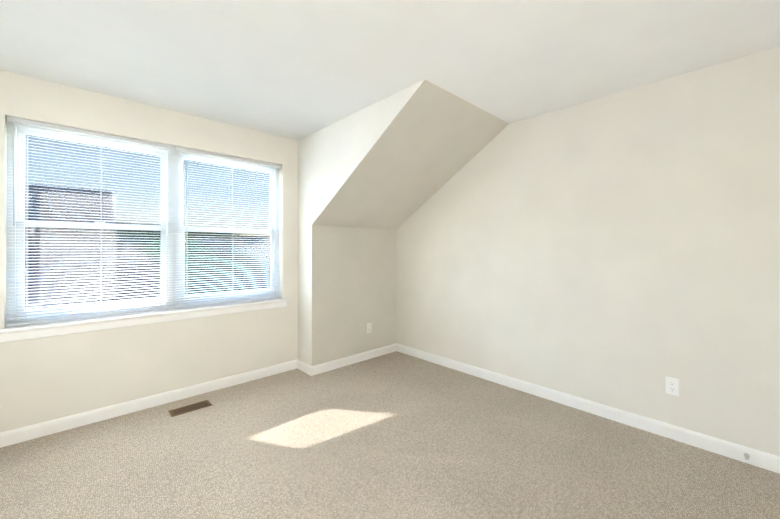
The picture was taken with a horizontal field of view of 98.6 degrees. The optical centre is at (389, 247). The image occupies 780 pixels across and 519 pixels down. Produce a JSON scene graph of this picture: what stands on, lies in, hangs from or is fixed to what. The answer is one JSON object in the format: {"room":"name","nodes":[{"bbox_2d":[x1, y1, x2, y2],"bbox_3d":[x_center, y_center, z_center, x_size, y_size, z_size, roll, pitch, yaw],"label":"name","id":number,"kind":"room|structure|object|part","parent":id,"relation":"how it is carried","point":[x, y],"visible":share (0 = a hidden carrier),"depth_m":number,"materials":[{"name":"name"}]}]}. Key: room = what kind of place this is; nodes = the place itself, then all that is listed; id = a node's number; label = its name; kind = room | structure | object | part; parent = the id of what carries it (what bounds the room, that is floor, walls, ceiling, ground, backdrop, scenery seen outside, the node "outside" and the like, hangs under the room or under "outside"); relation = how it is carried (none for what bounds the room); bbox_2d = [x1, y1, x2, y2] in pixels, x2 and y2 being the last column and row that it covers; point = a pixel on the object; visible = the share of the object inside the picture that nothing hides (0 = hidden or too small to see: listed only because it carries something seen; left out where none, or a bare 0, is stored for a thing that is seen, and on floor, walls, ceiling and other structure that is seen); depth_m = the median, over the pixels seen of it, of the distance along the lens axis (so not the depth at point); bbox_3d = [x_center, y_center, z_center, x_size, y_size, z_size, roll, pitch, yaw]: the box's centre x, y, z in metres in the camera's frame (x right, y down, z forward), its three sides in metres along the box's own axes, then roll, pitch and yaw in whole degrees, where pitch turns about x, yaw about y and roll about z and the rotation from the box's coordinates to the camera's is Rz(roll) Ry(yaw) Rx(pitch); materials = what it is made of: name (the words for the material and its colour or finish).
{"room":"empty bedroom","nodes":[
{"label":"empty bedroom","id":0,"kind":"room"},
{"bbox_2d":[0,69,297,432],"bbox_3d":[-1.864,0.070,2.899,2.238,2.440,0.170,0,0,-43],"label":"wall","id":1,"kind":"structure","parent":0,"point":[45,379],"depth_m":2.65,"materials":[{"name":"beige paint"}]},
{"bbox_2d":[0,122,289,342],"bbox_3d":[-1.845,-0.123,2.883,2.014,1.482,0.200,0,0,-43],"label":"window","id":2,"kind":"structure","parent":1,"relation":"in","point":[258,250],"depth_m":2.70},
{"bbox_2d":[7,116,173,325],"bbox_3d":[-2.187,-0.172,2.539,0.944,1.384,0.042,0,0,-43],"label":"window blind","id":3,"kind":"object","parent":2,"relation":"attached to","point":[62,128],"visible":0.88,"depth_m":2.46,"materials":[{"name":"white plastic"}]},
{"bbox_3d":[-1.893,-0.167,2.921,1.907,1.394,0.079,0,0,-43],"label":"vinyl window frame","id":4,"kind":"part","parent":2,"relation":"part of","materials":[{"name":"white plastic"}]},
{"bbox_2d":[175,146,280,308],"bbox_3d":[-1.493,-0.171,3.190,0.944,1.384,0.042,0,0,-43],"label":"window blind","id":5,"kind":"object","parent":2,"relation":"attached to","point":[186,151],"visible":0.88,"depth_m":3.11,"materials":[{"name":"white plastic"}]},
{"bbox_2d":[0,359,299,447],"bbox_3d":[-1.789,1.244,2.840,2.208,0.092,0.014,0,0,-43],"label":"baseboard","id":6,"kind":"structure","parent":1,"relation":"attached to","point":[26,433],"depth_m":2.62,"materials":[{"name":"white paint"}]},
{"bbox_2d":[0,351,779,518],"bbox_3d":[0.203,1.347,1.568,3.675,0.120,4.935,0,0,-43],"label":"floor","id":7,"kind":"structure","parent":0,"point":[396,435],"depth_m":2.02,"materials":[{"name":"carpet"}]},
{"bbox_2d":[168,400,211,416],"bbox_3d":[-1.597,1.286,2.692,0.285,0.007,0.125,0,0,-43],"label":"air vent register","id":8,"kind":"object","parent":7,"relation":"on","point":[188,408],"visible":1,"depth_m":2.68,"materials":[{"name":"brown metal"}]},
{"bbox_2d":[0,0,779,140],"bbox_3d":[0.203,-1.213,1.574,3.675,0.120,4.935,0,0,-43],"label":"ceiling","id":9,"kind":"structure","parent":0,"point":[297,70],"depth_m":1.95,"materials":[{"name":"white paint"}]},
{"bbox_2d":[298,79,508,365],"bbox_3d":[0.047,0.071,3.461,1.317,2.440,1.965,0,0,-43],"label":"wall","id":10,"kind":"structure","parent":0,"point":[372,178],"depth_m":3.41,"materials":[{"name":"beige paint"}]},
{"bbox_2d":[308,344,395,375],"bbox_3d":[-0.360,1.246,3.783,1.196,0.092,0.014,0,0,-43],"label":"baseboard","id":11,"kind":"structure","parent":10,"relation":"attached to","point":[331,365],"depth_m":3.69,"materials":[{"name":"white paint"}]},
{"bbox_2d":[367,323,371,332],"bbox_3d":[-0.240,0.936,3.901,0.070,0.115,0.008,0,0,-43],"label":"outlet","id":12,"kind":"object","parent":10,"relation":"attached to","point":[369,327],"visible":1,"depth_m":3.90,"materials":[{"name":"plastic"}]},
{"bbox_2d":[397,46,779,456],"bbox_3d":[1.656,0.069,2.619,0.120,2.440,4.475,0,0,-43],"label":"wall","id":13,"kind":"structure","parent":0,"point":[620,250],"depth_m":2.44,"materials":[{"name":"beige paint"}]},
{"bbox_2d":[396,343,779,473],"bbox_3d":[1.567,1.243,2.615,0.014,0.092,4.355,0,0,-43],"label":"baseboard","id":14,"kind":"structure","parent":13,"relation":"attached to","point":[765,460],"depth_m":2.46,"materials":[{"name":"white paint"}]},
{"bbox_2d":[744,453,749,461],"bbox_3d":[2.101,1.242,1.976,0.080,0.025,0.025,0,0,-43],"label":"doorstop","id":15,"kind":"object","parent":14,"relation":"attached to","point":[746,455],"visible":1,"depth_m":1.98,"materials":[{"name":"silver plastic"}]},
{"bbox_2d":[666,376,678,395],"bbox_3d":[1.902,0.936,2.262,0.008,0.115,0.070,0,0,-43],"label":"outlet","id":16,"kind":"object","parent":13,"relation":"attached to","point":[672,386],"visible":1,"depth_m":2.26,"materials":[{"name":"plastic"}]}
]}

